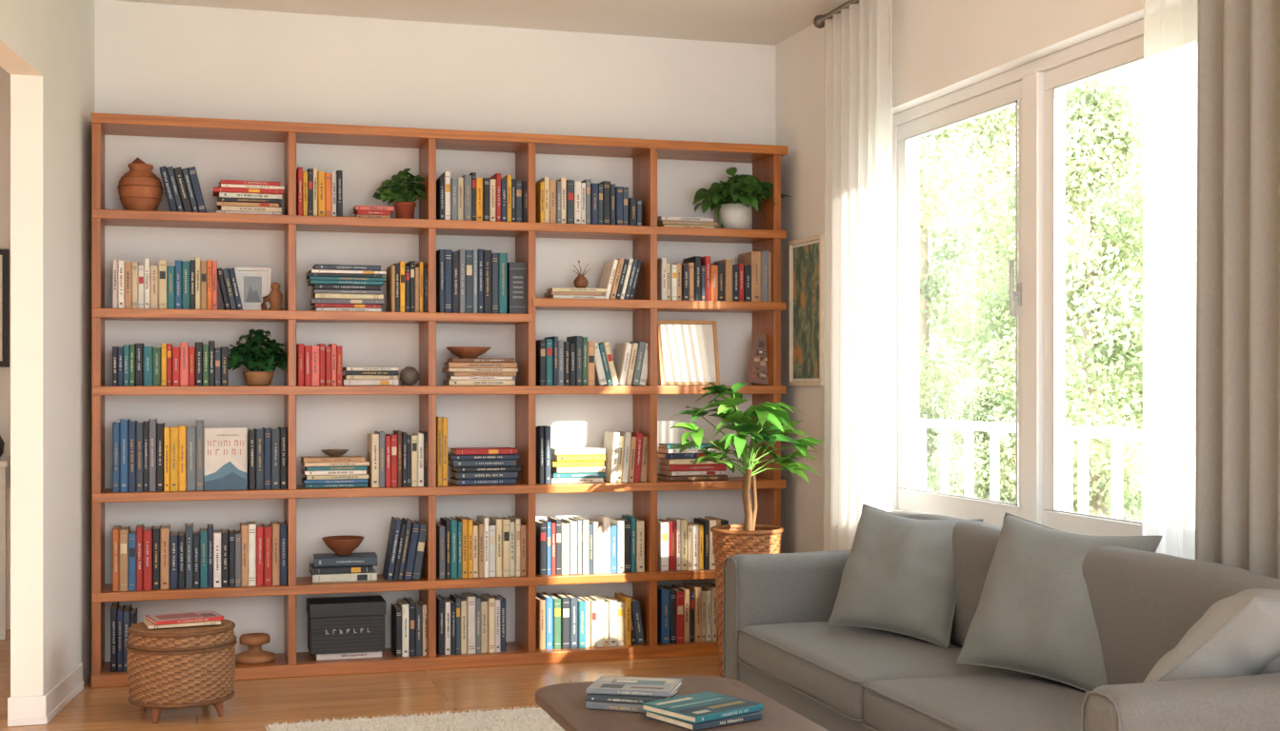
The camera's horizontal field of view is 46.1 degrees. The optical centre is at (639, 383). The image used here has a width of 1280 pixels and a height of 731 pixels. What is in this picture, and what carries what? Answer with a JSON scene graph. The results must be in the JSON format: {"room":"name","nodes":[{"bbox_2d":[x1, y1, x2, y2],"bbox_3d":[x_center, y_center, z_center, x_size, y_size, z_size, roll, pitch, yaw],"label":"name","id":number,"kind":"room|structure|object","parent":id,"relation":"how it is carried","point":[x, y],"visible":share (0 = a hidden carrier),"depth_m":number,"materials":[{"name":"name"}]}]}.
{"room":"living room","nodes":[
{"label":"living room","id":0,"kind":"room"},
{"bbox_2d":[0,66,10,457],"bbox_3d":[-2.438,-0.200,2.618,3.000,2.890,10.400,0,0,-16],"label":"wall","id":1,"kind":"structure","parent":0,"point":[5,76],"depth_m":7.70,"materials":[{"name":"paint"}]},
{"bbox_2d":[0,249,9,367],"bbox_3d":[-3.475,-0.385,7.610,0.530,0.600,0.035,0,0,-16],"label":"picture","id":2,"kind":"object","parent":1,"relation":"attached to","point":[4,253],"visible":1,"depth_m":7.67},
{"bbox_2d":[0,0,94,697],"bbox_3d":[-1.957,-0.200,3.750,0.109,2.890,8.381,0,0,-9],"label":"wall","id":3,"kind":"structure","parent":0,"point":[47,47],"depth_m":5.62,"materials":[{"name":"paint"}]},
{"bbox_2d":[7,663,83,726],"bbox_3d":[-2.224,1.192,5.796,0.130,0.105,0.683,0,0,1],"label":"baseboard","id":4,"kind":"structure","parent":3,"relation":"attached to","point":[27,710],"depth_m":5.50,"materials":[{"name":"wood"}]},
{"bbox_2d":[0,630,722,730],"bbox_3d":[-0.999,1.295,3.042,6.000,0.100,10.400,0,0,-16],"label":"floor","id":5,"kind":"structure","parent":0,"point":[254,705],"depth_m":5.99,"materials":[{"name":"brown wood"}]},
{"bbox_2d":[0,457,10,639],"bbox_3d":[-3.607,0.810,7.335,1.020,0.870,0.410,0,0,-16],"label":"console table","id":6,"kind":"object","parent":5,"relation":"on","point":[5,462],"visible":0.59,"depth_m":7.31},
{"bbox_2d":[125,620,237,723],"bbox_3d":[-1.727,1.078,5.673,0.401,0.339,0.401,0,0,32],"label":"wicker basket","id":7,"kind":"object","parent":5,"relation":"on","point":[186,667],"visible":0.93,"depth_m":5.51,"materials":[{"name":"wicker"}]},
{"bbox_2d":[142,610,223,629],"bbox_3d":[-1.723,0.889,5.677,0.275,0.027,0.201,0,0,-26],"label":"magazines","id":8,"kind":"object","parent":7,"relation":"on","point":[208,617],"visible":1,"depth_m":5.62,"materials":[{"name":"paper"}]},
{"bbox_2d":[264,705,565,730],"bbox_3d":[-0.225,1.230,4.200,1.481,0.025,2.995,0,0,-16],"label":"rug","id":9,"kind":"object","parent":5,"relation":"on","point":[532,719],"visible":0.59,"depth_m":5.42,"materials":[{"name":"fabric"}]},
{"bbox_2d":[535,676,828,730],"bbox_3d":[0.134,1.037,3.735,0.595,0.384,1.190,0,0,-16],"label":"coffee table","id":10,"kind":"object","parent":9,"relation":"on","point":[565,704],"visible":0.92,"depth_m":3.87,"materials":[{"name":"brown wood"}]},
{"bbox_2d":[585,676,682,713],"bbox_3d":[-0.017,0.821,3.978,0.229,0.046,0.239,0,0,12],"label":"books","id":11,"kind":"object","parent":10,"relation":"on","point":[614,693],"visible":0.97,"depth_m":3.93,"materials":[{"name":"paper"}]},
{"bbox_2d":[640,691,763,730],"bbox_3d":[0.159,0.826,3.800,0.234,0.037,0.214,0,0,-40],"label":"books","id":12,"kind":"object","parent":10,"relation":"on","point":[703,710],"visible":1,"depth_m":3.75,"materials":[{"name":"paper"}]},
{"bbox_2d":[91,112,787,688],"bbox_3d":[-0.819,0.069,6.725,3.055,2.352,0.310,0,0,-16],"label":"bookcase","id":13,"kind":"object","parent":5,"relation":"on","point":[766,233],"visible":0.87,"depth_m":6.57,"materials":[{"name":"brown wood"}]},
{"bbox_2d":[110,601,137,672],"bbox_3d":[-2.167,1.061,6.326,0.100,0.262,0.200,0,0,-16],"label":"books","id":14,"kind":"object","parent":13,"relation":"in","point":[122,617],"visible":0.68,"depth_m":6.24,"materials":[{"name":"paper"}]},
{"bbox_2d":[117,157,163,211],"bbox_3d":[-2.107,-0.834,6.354,0.185,0.238,0.185,0,0,-16],"label":"vase","id":15,"kind":"object","parent":13,"relation":"on","point":[139,189],"visible":0.95,"depth_m":6.29,"materials":[{"name":"ceramic"}]},
{"bbox_2d":[112,419,203,492],"bbox_3d":[-2.033,0.299,6.363,0.362,0.300,0.200,0,0,-16],"label":"books","id":16,"kind":"object","parent":13,"relation":"in","point":[148,456],"visible":1,"depth_m":6.28,"materials":[{"name":"paper"}]},
{"bbox_2d":[112,258,217,309],"bbox_3d":[-2.007,-0.419,6.368,0.416,0.218,0.197,0,0,-16],"label":"books","id":17,"kind":"object","parent":13,"relation":"in","point":[191,285],"visible":0.92,"depth_m":6.28,"materials":[{"name":"paper"}]},
{"bbox_2d":[112,340,228,385],"bbox_3d":[-1.986,-0.085,6.378,0.462,0.188,0.205,0,0,-16],"label":"books","id":18,"kind":"object","parent":13,"relation":"in","point":[137,364],"visible":0.97,"depth_m":6.29,"materials":[{"name":"paper"}]},
{"bbox_2d":[160,165,206,212],"bbox_3d":[-1.938,-0.813,6.390,0.189,0.195,0.192,0,0,-16],"label":"books","id":19,"kind":"object","parent":13,"relation":"in","point":[182,186],"visible":0.93,"depth_m":6.30,"materials":[{"name":"paper"}]},
{"bbox_2d":[112,520,287,591],"bbox_3d":[-1.868,0.728,6.408,0.705,0.262,0.197,0,0,-16],"label":"books","id":20,"kind":"object","parent":13,"relation":"in","point":[144,558],"visible":1,"depth_m":6.33,"materials":[{"name":"paper"}]},
{"bbox_2d":[204,427,246,490],"bbox_3d":[-1.754,0.320,6.377,0.174,0.263,0.049,0,0,-16],"label":"book","id":21,"kind":"object","parent":13,"relation":"in","point":[225,449],"visible":1,"depth_m":6.37,"materials":[{"name":"paper"}]},
{"bbox_2d":[217,267,242,310],"bbox_3d":[-1.757,-0.400,6.444,0.106,0.179,0.196,0,0,-16],"label":"books","id":22,"kind":"object","parent":13,"relation":"in","point":[227,278],"visible":0.89,"depth_m":6.36,"materials":[{"name":"paper"}]},
{"bbox_2d":[213,180,284,215],"bbox_3d":[-1.680,-0.788,6.464,0.293,0.145,0.173,0,0,-16],"label":"books","id":23,"kind":"object","parent":13,"relation":"in","point":[233,196],"visible":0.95,"depth_m":6.39,"materials":[{"name":"paper"}]},
{"bbox_2d":[235,267,271,310],"bbox_3d":[-1.663,-0.405,6.469,0.150,0.190,0.047,0,0,-16],"label":"photo frame","id":24,"kind":"object","parent":13,"relation":"on","point":[253,284],"visible":0.79,"depth_m":6.47,"materials":[{"name":"wood"}]},
{"bbox_2d":[235,633,275,664],"bbox_3d":[-1.654,1.135,6.466,0.172,0.116,0.172,0,0,-16],"label":"holder","id":25,"kind":"object","parent":13,"relation":"on","point":[254,655],"visible":0.99,"depth_m":6.42,"materials":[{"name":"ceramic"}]},
{"bbox_2d":[228,328,287,385],"bbox_3d":[-1.635,-0.114,6.447,0.310,0.246,0.223,0,0,-16],"label":"potted plant","id":26,"kind":"object","parent":13,"relation":"on","point":[252,356],"visible":0.99,"depth_m":6.44,"materials":[{"name":"plant"}]},
{"bbox_2d":[247,426,287,490],"bbox_3d":[-1.604,0.319,6.483,0.157,0.262,0.190,0,0,-16],"label":"books","id":27,"kind":"object","parent":13,"relation":"in","point":[267,448],"visible":1,"depth_m":6.41,"materials":[{"name":"paper"}]},
{"bbox_2d":[260,282,282,310],"bbox_3d":[-1.578,-0.372,6.457,0.093,0.124,0.064,0,0,-16],"label":"figurine","id":28,"kind":"object","parent":13,"relation":"on","point":[275,297],"visible":0.95,"depth_m":6.44,"materials":[{"name":"ceramic"}]},
{"bbox_2d":[296,343,341,385],"bbox_3d":[-1.399,-0.081,6.555,0.188,0.181,0.197,0,0,-16],"label":"books","id":29,"kind":"object","parent":13,"relation":"in","point":[319,365],"visible":0.95,"depth_m":6.47,"materials":[{"name":"paper"}]},
{"bbox_2d":[296,166,342,217],"bbox_3d":[-1.399,-0.821,6.552,0.188,0.210,0.203,0,0,-16],"label":"books","id":30,"kind":"object","parent":13,"relation":"in","point":[320,193],"visible":0.9,"depth_m":6.46,"materials":[{"name":"paper"}]},
{"bbox_2d":[300,456,369,488],"bbox_3d":[-1.331,0.384,6.566,0.284,0.130,0.171,0,0,-16],"label":"books","id":31,"kind":"object","parent":13,"relation":"in","point":[320,471],"visible":1,"depth_m":6.49,"materials":[{"name":"paper"}]},
{"bbox_2d":[320,449,348,457],"bbox_3d":[-1.329,0.304,6.562,0.120,0.030,0.120,0,0,-16],"label":"dish","id":32,"kind":"object","parent":31,"relation":"on","point":[330,452],"visible":1,"depth_m":6.53,"materials":[{"name":"ceramic"}]},
{"bbox_2d":[309,552,377,583],"bbox_3d":[-1.294,0.804,6.577,0.286,0.109,0.172,0,0,-16],"label":"books","id":33,"kind":"object","parent":13,"relation":"in","point":[327,568],"visible":0.99,"depth_m":6.50,"materials":[{"name":"paper"}]},
{"bbox_2d":[321,536,363,556],"bbox_3d":[-1.297,0.711,6.582,0.180,0.075,0.180,0,0,-16],"label":"wooden bowl","id":34,"kind":"object","parent":33,"relation":"on","point":[341,546],"visible":1,"depth_m":6.54,"materials":[{"name":"wood"}]},
{"bbox_2d":[305,263,385,312],"bbox_3d":[-1.286,-0.412,6.580,0.337,0.203,0.176,0,0,-16],"label":"books","id":35,"kind":"object","parent":13,"relation":"in","point":[335,288],"visible":0.98,"depth_m":6.50,"materials":[{"name":"paper"}]},
{"bbox_2d":[314,651,381,660],"bbox_3d":[-1.284,1.176,6.601,0.280,0.032,0.201,0,0,-16],"label":"books","id":36,"kind":"object","parent":13,"relation":"in","point":[375,654],"visible":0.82,"depth_m":6.50,"materials":[{"name":"paper"}]},
{"bbox_2d":[306,596,385,655],"bbox_3d":[-1.281,1.051,6.564,0.323,0.215,0.200,0,0,-16],"label":"storage box","id":37,"kind":"object","parent":36,"relation":"on","point":[335,625],"visible":1,"depth_m":6.48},
{"bbox_2d":[341,367,399,385],"bbox_3d":[-1.185,-0.031,6.609,0.244,0.081,0.171,0,0,-16],"label":"books","id":38,"kind":"object","parent":13,"relation":"in","point":[355,376],"visible":0.99,"depth_m":6.53,"materials":[{"name":"paper"}]},
{"bbox_2d":[353,205,393,218],"bbox_3d":[-1.173,-0.744,6.613,0.167,0.056,0.165,0,0,-16],"label":"books","id":39,"kind":"object","parent":13,"relation":"in","point":[371,211],"visible":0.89,"depth_m":6.54,"materials":[{"name":"paper"}]},
{"bbox_2d":[367,430,426,487],"bbox_3d":[-1.067,0.329,6.643,0.253,0.242,0.190,0,0,-16],"label":"books","id":40,"kind":"object","parent":13,"relation":"in","point":[397,459],"visible":1,"depth_m":6.56,"materials":[{"name":"paper"}]},
{"bbox_2d":[372,168,425,219],"bbox_3d":[-1.034,-0.834,6.638,0.286,0.238,0.218,0,0,-16],"label":"potted plant","id":41,"kind":"object","parent":13,"relation":"on","point":[405,210],"visible":0.92,"depth_m":6.64,"materials":[{"name":"plant"}]},
{"bbox_2d":[382,517,426,580],"bbox_3d":[-1.036,0.725,6.647,0.183,0.266,0.184,0,0,-16],"label":"books","id":42,"kind":"object","parent":13,"relation":"in","point":[407,541],"visible":1,"depth_m":6.57,"materials":[{"name":"paper"}]},
{"bbox_2d":[386,260,426,312],"bbox_3d":[-1.026,-0.423,6.658,0.167,0.224,0.195,0,0,-16],"label":"books","id":43,"kind":"object","parent":13,"relation":"in","point":[406,284],"visible":0.93,"depth_m":6.57,"materials":[{"name":"paper"}]},
{"bbox_2d":[391,597,426,657],"bbox_3d":[-1.017,1.074,6.664,0.147,0.236,0.185,0,0,-16],"label":"books","id":44,"kind":"object","parent":13,"relation":"in","point":[409,617],"visible":0.99,"depth_m":6.58,"materials":[{"name":"paper"}]},
{"bbox_2d":[400,366,419,385],"bbox_3d":[-1.015,-0.034,6.643,0.084,0.084,0.100,0,0,-16],"label":"decorative ball","id":45,"kind":"object","parent":13,"relation":"on","point":[410,376],"visible":1,"depth_m":6.61,"materials":[{"name":"stone"}]},
{"bbox_2d":[436,417,447,486],"bbox_3d":[-0.891,0.299,6.698,0.046,0.301,0.179,0,0,-16],"label":"books","id":46,"kind":"object","parent":13,"relation":"in","point":[441,422],"visible":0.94,"depth_m":6.62,"materials":[{"name":"paper"}]},
{"bbox_2d":[436,592,505,655],"bbox_3d":[-0.764,1.067,6.738,0.303,0.251,0.202,0,0,-16],"label":"books","id":47,"kind":"object","parent":13,"relation":"in","point":[468,624],"visible":0.98,"depth_m":6.65,"materials":[{"name":"paper"}]},
{"bbox_2d":[436,249,507,313],"bbox_3d":[-0.759,-0.453,6.734,0.304,0.284,0.193,0,0,-16],"label":"books","id":48,"kind":"object","parent":13,"relation":"in","point":[474,281],"visible":0.9,"depth_m":6.65,"materials":[{"name":"paper"}]},
{"bbox_2d":[441,358,518,385],"bbox_3d":[-0.719,-0.052,6.747,0.318,0.121,0.173,0,0,-16],"label":"books","id":49,"kind":"object","parent":13,"relation":"in","point":[462,371],"visible":1,"depth_m":6.67,"materials":[{"name":"paper"}]},
{"bbox_2d":[446,346,491,358],"bbox_3d":[-0.767,-0.138,6.737,0.200,0.050,0.200,0,0,-16],"label":"wooden bowl","id":50,"kind":"object","parent":49,"relation":"on","point":[460,351],"visible":0.94,"depth_m":6.67,"materials":[{"name":"wood"}]},
{"bbox_2d":[436,515,525,579],"bbox_3d":[-0.717,0.727,6.752,0.393,0.262,0.206,0,0,-16],"label":"books","id":51,"kind":"object","parent":13,"relation":"in","point":[466,548],"visible":0.99,"depth_m":6.66,"materials":[{"name":"paper"}]},
{"bbox_2d":[436,171,526,222],"bbox_3d":[-0.713,-0.825,6.752,0.402,0.218,0.203,0,0,-16],"label":"books","id":52,"kind":"object","parent":13,"relation":"in","point":[469,197],"visible":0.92,"depth_m":6.66,"materials":[{"name":"paper"}]},
{"bbox_2d":[447,447,520,485],"bbox_3d":[-0.701,0.370,6.752,0.312,0.159,0.173,0,0,-16],"label":"books","id":53,"kind":"object","parent":13,"relation":"in","point":[470,466],"visible":0.98,"depth_m":6.68,"materials":[{"name":"paper"}]},
{"bbox_2d":[507,261,526,314],"bbox_3d":[-0.567,-0.425,6.786,0.078,0.229,0.172,0,0,-16],"label":"box file","id":54,"kind":"object","parent":13,"relation":"in","point":[516,271],"visible":0.85,"depth_m":6.71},
{"bbox_2d":[535,425,550,483],"bbox_3d":[-0.448,0.321,6.824,0.048,0.257,0.188,0,0,-16],"label":"books","id":55,"kind":"object","parent":13,"relation":"in","point":[542,433],"visible":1,"depth_m":6.74,"materials":[{"name":"paper"}]},
{"bbox_2d":[535,336,595,385],"bbox_3d":[-0.352,-0.103,6.862,0.254,0.224,0.196,0,0,-16],"label":"books","id":56,"kind":"object","parent":13,"relation":"in","point":[571,362],"visible":0.88,"depth_m":6.77,"materials":[{"name":"paper"}]},
{"bbox_2d":[543,287,611,299],"bbox_3d":[-0.284,-0.406,6.875,0.283,0.051,0.174,0,0,-16],"label":"books","id":57,"kind":"object","parent":13,"relation":"in","point":[553,292],"visible":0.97,"depth_m":6.79,"materials":[{"name":"paper"}]},
{"bbox_2d":[572,260,589,288],"bbox_3d":[-0.269,-0.497,6.853,0.068,0.127,0.068,0,0,31],"label":"bud vase","id":58,"kind":"object","parent":57,"relation":"on","point":[580,282],"visible":1,"depth_m":6.83,"materials":[{"name":"ceramic"}]},
{"bbox_2d":[550,447,605,483],"bbox_3d":[-0.297,0.372,6.871,0.254,0.154,0.167,0,0,-16],"label":"books","id":59,"kind":"object","parent":13,"relation":"in","point":[568,465],"visible":0.94,"depth_m":6.80,"materials":[{"name":"paper"}]},
{"bbox_2d":[535,177,628,225],"bbox_3d":[-0.275,-0.821,6.882,0.415,0.210,0.202,0,0,-16],"label":"books","id":60,"kind":"object","parent":13,"relation":"in","point":[562,200],"visible":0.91,"depth_m":6.79,"materials":[{"name":"paper"}]},
{"bbox_2d":[535,592,631,650],"bbox_3d":[-0.270,1.076,6.883,0.424,0.232,0.205,0,0,-16],"label":"books","id":61,"kind":"object","parent":13,"relation":"in","point":[563,621],"visible":0.99,"depth_m":6.80,"materials":[{"name":"paper"}]},
{"bbox_2d":[535,515,644,575],"bbox_3d":[-0.239,0.733,6.889,0.486,0.250,0.199,0,0,-16],"label":"books","id":62,"kind":"object","parent":13,"relation":"in","point":[603,545],"visible":1,"depth_m":6.80,"materials":[{"name":"paper"}]},
{"bbox_2d":[595,341,619,385],"bbox_3d":[-0.182,-0.091,6.904,0.131,0.201,0.163,0,0,-16],"label":"books","id":63,"kind":"object","parent":13,"relation":"in","point":[605,369],"visible":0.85,"depth_m":6.83,"materials":[{"name":"paper"}]},
{"bbox_2d":[598,258,641,299],"bbox_3d":[-0.099,-0.475,6.928,0.175,0.190,0.194,0,0,-16],"label":"books","id":64,"kind":"object","parent":13,"relation":"in","point":[619,275],"visible":0.91,"depth_m":6.84,"materials":[{"name":"paper"}]},
{"bbox_2d":[603,431,646,482],"bbox_3d":[-0.070,0.335,6.946,0.190,0.229,0.204,0,0,-16],"label":"books","id":65,"kind":"object","parent":13,"relation":"in","point":[626,452],"visible":1,"depth_m":6.85,"materials":[{"name":"paper"}]},
{"bbox_2d":[614,340,647,385],"bbox_3d":[-0.038,-0.092,6.940,0.158,0.203,0.183,0,0,-16],"label":"books","id":66,"kind":"object","parent":13,"relation":"in","point":[630,360],"visible":0.97,"depth_m":6.86,"materials":[{"name":"paper"}]},
{"bbox_2d":[628,198,641,225],"bbox_3d":[-0.042,-0.780,6.941,0.062,0.129,0.184,0,0,-16],"label":"books","id":67,"kind":"object","parent":13,"relation":"in","point":[634,205],"visible":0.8,"depth_m":6.85,"materials":[{"name":"paper"}]},
{"bbox_2d":[628,596,644,644],"bbox_3d":[-0.043,1.092,6.948,0.092,0.201,0.167,0,0,-16],"label":"books","id":68,"kind":"object","parent":13,"relation":"in","point":[637,633],"visible":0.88,"depth_m":6.87,"materials":[{"name":"paper"}]},
{"bbox_2d":[657,582,718,644],"bbox_3d":[0.243,1.066,7.030,0.355,0.253,0.196,0,0,-16],"label":"books","id":69,"kind":"object","parent":13,"relation":"in","point":[687,613],"visible":0.81,"depth_m":6.94,"materials":[{"name":"paper"}]},
{"bbox_2d":[657,216,718,228],"bbox_3d":[0.204,-0.742,7.018,0.283,0.053,0.170,0,0,-16],"label":"books","id":70,"kind":"object","parent":13,"relation":"in","point":[662,221],"visible":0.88,"depth_m":6.94,"materials":[{"name":"paper"}]},
{"bbox_2d":[657,320,720,385],"bbox_3d":[0.226,-0.143,7.022,0.290,0.306,0.081,0,0,-16],"label":"picture frame","id":71,"kind":"object","parent":13,"relation":"on","point":[688,350],"visible":0.89,"depth_m":7.02,"materials":[{"name":"paper"}]},
{"bbox_2d":[657,516,728,571],"bbox_3d":[0.230,0.743,7.027,0.327,0.231,0.195,0,0,-16],"label":"books","id":72,"kind":"object","parent":13,"relation":"in","point":[682,545],"visible":0.82,"depth_m":6.93,"materials":[{"name":"paper"}]},
{"bbox_2d":[657,442,731,481],"bbox_3d":[0.248,0.365,7.031,0.330,0.168,0.172,0,0,-16],"label":"books","id":73,"kind":"object","parent":13,"relation":"in","point":[674,466],"visible":0.74,"depth_m":6.95,"materials":[{"name":"paper"}]},
{"bbox_2d":[657,256,751,301],"bbox_3d":[0.283,-0.485,7.044,0.440,0.209,0.202,0,0,-16],"label":"books","id":74,"kind":"object","parent":13,"relation":"in","point":[696,279],"visible":0.88,"depth_m":6.96,"materials":[{"name":"paper"}]},
{"bbox_2d":[692,167,791,229],"bbox_3d":[0.479,-0.865,7.015,0.485,0.298,0.314,0,0,-16],"label":"potted plant","id":75,"kind":"object","parent":13,"relation":"on","point":[735,211],"visible":0.95,"depth_m":7.02,"materials":[{"name":"plant"}]},
{"bbox_2d":[738,250,770,301],"bbox_3d":[0.553,-0.501,7.126,0.120,0.240,0.194,0,0,-16],"label":"books","id":76,"kind":"object","parent":13,"relation":"in","point":[759,261],"visible":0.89,"depth_m":7.03,"materials":[{"name":"paper"}]},
{"bbox_2d":[745,333,768,384],"bbox_3d":[0.580,-0.115,7.104,0.160,0.251,0.059,0,0,6],"label":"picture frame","id":77,"kind":"object","parent":13,"relation":"on","point":[757,369],"visible":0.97,"depth_m":7.09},
{"bbox_2d":[667,382,824,678],"bbox_3d":[0.435,0.619,6.451,0.697,1.250,0.573,0,0,-32],"label":"plant","id":78,"kind":"object","parent":5,"relation":"on","point":[748,538],"visible":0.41,"depth_m":6.37,"materials":[{"name":"green plant"}]},
{"bbox_2d":[722,510,1279,730],"bbox_3d":[0.970,0.841,4.341,0.732,0.808,2.446,0,0,-16],"label":"sofa","id":79,"kind":"object","parent":5,"relation":"on","point":[781,645],"visible":0.64,"depth_m":4.09,"materials":[{"name":"fabric"}]},
{"bbox_2d":[738,620,1018,719],"bbox_3d":[0.744,0.899,4.846,0.581,0.156,1.012,0,0,-16],"label":"seat cushion","id":80,"kind":"object","parent":79,"relation":"on","point":[826,668],"depth_m":4.67,"materials":[{"name":"fabric"}]},
{"bbox_2d":[827,503,983,647],"bbox_3d":[0.866,0.621,4.929,0.264,0.419,0.471,0,0,-40],"label":"throw pillow","id":81,"kind":"object","parent":79,"relation":"on","point":[898,575],"visible":0.91,"depth_m":4.84,"materials":[{"name":"fabric"}]},
{"bbox_2d":[886,510,1001,646],"bbox_3d":[1.025,0.644,4.931,0.157,0.406,1.016,0,0,-16],"label":"cushion","id":82,"kind":"object","parent":79,"relation":"on","point":[974,544],"depth_m":4.70,"materials":[{"name":"fabric"}]},
{"bbox_2d":[863,673,1086,730],"bbox_3d":[1.042,0.900,3.830,0.582,0.156,1.095,0,0,-16],"label":"seat cushion","id":83,"kind":"object","parent":79,"relation":"on","point":[984,702],"depth_m":3.96,"materials":[{"name":"fabric"}]},
{"bbox_2d":[955,512,1162,692],"bbox_3d":[1.162,0.609,4.205,0.294,0.457,0.500,0,0,-35],"label":"throw pillow","id":84,"kind":"object","parent":79,"relation":"on","point":[1034,614],"visible":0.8,"depth_m":4.14,"materials":[{"name":"fabric"}]},
{"bbox_2d":[1082,546,1279,683],"bbox_3d":[1.323,0.642,3.914,0.158,0.411,1.096,0,0,-16],"label":"cushion","id":85,"kind":"object","parent":79,"relation":"on","point":[1144,603],"depth_m":3.81,"materials":[{"name":"fabric"}]},
{"bbox_2d":[1143,588,1279,682],"bbox_3d":[1.393,0.603,3.474,0.433,0.290,0.302,0,0,-37],"label":"throw pillow","id":86,"kind":"object","parent":79,"relation":"on","point":[1238,635],"visible":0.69,"depth_m":3.33,"materials":[{"name":"fabric"}]},
{"bbox_2d":[94,0,775,661],"bbox_3d":[-0.893,-0.200,6.930,3.200,2.890,0.120,0,0,-16],"label":"wall","id":87,"kind":"structure","parent":0,"point":[150,59],"depth_m":6.80,"materials":[{"name":"paint"}]},
{"bbox_2d":[110,0,849,45],"bbox_3d":[-1.126,-1.695,3.473,6.000,0.100,9.500,0,0,-16],"label":"ceiling","id":88,"kind":"structure","parent":0,"point":[758,22],"depth_m":6.66,"materials":[{"name":"paint"}]},
{"bbox_2d":[775,0,1143,552],"bbox_3d":[1.986,-0.200,3.170,0.200,2.890,8.960,0,0,-16],"label":"wall","id":89,"kind":"structure","parent":0,"point":[941,48],"depth_m":6.30,"materials":[{"name":"paint"}]},
{"bbox_2d":[788,233,824,385],"bbox_3d":[0.765,-0.330,6.912,0.027,0.680,0.390,0,0,-16],"label":"framed artwork","id":90,"kind":"object","parent":89,"relation":"attached to","point":[806,255],"visible":0.78,"depth_m":6.92},
{"bbox_2d":[793,242,819,379],"bbox_3d":[0.766,-0.330,6.912,0.003,0.612,0.326,0,0,-16],"label":"print","id":91,"kind":"object","parent":90,"relation":"attached to","point":[806,255],"depth_m":6.92},
{"bbox_2d":[813,0,859,28],"bbox_3d":[1.346,-1.585,4.788,0.115,0.060,3.826,0,0,-16],"label":"curtain rod","id":92,"kind":"object","parent":89,"relation":"attached to","point":[819,20],"visible":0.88,"depth_m":6.47,"materials":[{"name":"metal"}]},
{"bbox_2d":[823,0,892,551],"bbox_3d":[0.891,-0.172,6.218,0.071,2.795,0.626,0,0,-16],"label":"sheer curtain","id":93,"kind":"object","parent":92,"relation":"hanging from","point":[858,240],"visible":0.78,"depth_m":6.22,"materials":[{"name":"fabric"}]},
{"bbox_2d":[1142,0,1198,559],"bbox_3d":[1.501,-0.172,4.198,0.054,2.795,0.323,0,0,-16],"label":"sheer curtain","id":94,"kind":"object","parent":92,"relation":"hanging from","point":[1170,27],"visible":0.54,"depth_m":4.23,"materials":[{"name":"fabric"}]},
{"bbox_2d":[1195,0,1279,579],"bbox_3d":[1.609,-0.172,3.699,0.075,2.795,0.746,0,0,-16],"label":"drape","id":95,"kind":"object","parent":92,"relation":"hanging from","point":[1237,427],"visible":0.84,"depth_m":3.90,"materials":[{"name":"fabric"}]},
{"bbox_2d":[892,19,1143,525],"bbox_3d":[1.395,-0.275,5.174,0.082,1.680,2.300,0,0,-16],"label":"frame","id":96,"kind":"object","parent":89,"relation":"attached to","point":[1031,74],"visible":0.25,"depth_m":5.20,"materials":[{"name":"wood"}]},
{"bbox_2d":[898,35,1143,536],"bbox_3d":[1.379,-0.275,5.170,0.092,1.590,2.210,0,0,-16],"label":"sash","id":97,"kind":"object","parent":89,"relation":"attached to","point":[993,513],"depth_m":5.15,"materials":[{"name":"wood"}]},
{"bbox_2d":[904,56,1143,524],"bbox_3d":[1.377,-0.285,5.169,0.005,1.434,2.074,0,0,-16],"label":"gaskets","id":98,"kind":"object","parent":97,"relation":"attached to","point":[1142,57],"visible":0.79,"depth_m":5.32,"materials":[{"name":"rubber"}]},
{"label":"outside","id":99,"kind":"structure","parent":0,"visible":0},
{"bbox_3d":[1.480,1.330,8.254,1.600,0.130,13.000,0,0,-16],"label":"deck","id":100,"kind":"object","parent":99,"visible":0},
{"bbox_2d":[919,419,1142,519],"bbox_3d":[2.104,0.745,8.437,0.100,1.040,13.000,0,0,-16],"label":"balcony railing","id":101,"kind":"object","parent":100,"relation":"on","point":[1117,435],"visible":0.04,"depth_m":8.39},
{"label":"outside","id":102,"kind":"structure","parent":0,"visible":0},
{"bbox_3d":[22.709,4.345,37.955,55.000,0.200,100.000,0,0,-16],"label":"lawn","id":103,"kind":"structure","parent":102,"visible":0},
{"bbox_2d":[926,372,1074,510],"bbox_3d":[3.759,2.110,16.249,2.177,4.488,1.976,0,0,32],"label":"tree","id":104,"kind":"object","parent":103,"relation":"on","point":[985,401],"visible":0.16,"depth_m":16.18,"materials":[{"name":"green plant"}]},
{"bbox_2d":[919,110,1107,500],"bbox_3d":[3.840,-0.615,19.168,4.340,9.728,4.158,0,0,-13],"label":"tree","id":105,"kind":"object","parent":103,"relation":"on","point":[928,313],"visible":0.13,"depth_m":18.86,"materials":[{"name":"green plant"}]},
{"bbox_2d":[923,64,1143,521],"bbox_3d":[4.935,0.362,16.764,3.593,8.161,3.957,0,0,22],"label":"tree","id":106,"kind":"object","parent":103,"relation":"on","point":[1100,135],"visible":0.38,"depth_m":16.35,"materials":[{"name":"green plant"}]},
{"bbox_2d":[927,82,1141,516],"bbox_3d":[6.255,-1.100,24.231,4.574,10.701,4.774,0,0,8],"label":"tree","id":107,"kind":"object","parent":103,"relation":"on","point":[992,139],"visible":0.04,"depth_m":23.57,"materials":[{"name":"green plant"}]},
{"bbox_2d":[1100,249,1142,520],"bbox_3d":[7.406,0.945,20.436,3.364,6.936,3.054,0,0,-14],"label":"tree","id":108,"kind":"object","parent":103,"relation":"on","point":[1134,413],"visible":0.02,"depth_m":20.28,"materials":[{"name":"green plant"}]},
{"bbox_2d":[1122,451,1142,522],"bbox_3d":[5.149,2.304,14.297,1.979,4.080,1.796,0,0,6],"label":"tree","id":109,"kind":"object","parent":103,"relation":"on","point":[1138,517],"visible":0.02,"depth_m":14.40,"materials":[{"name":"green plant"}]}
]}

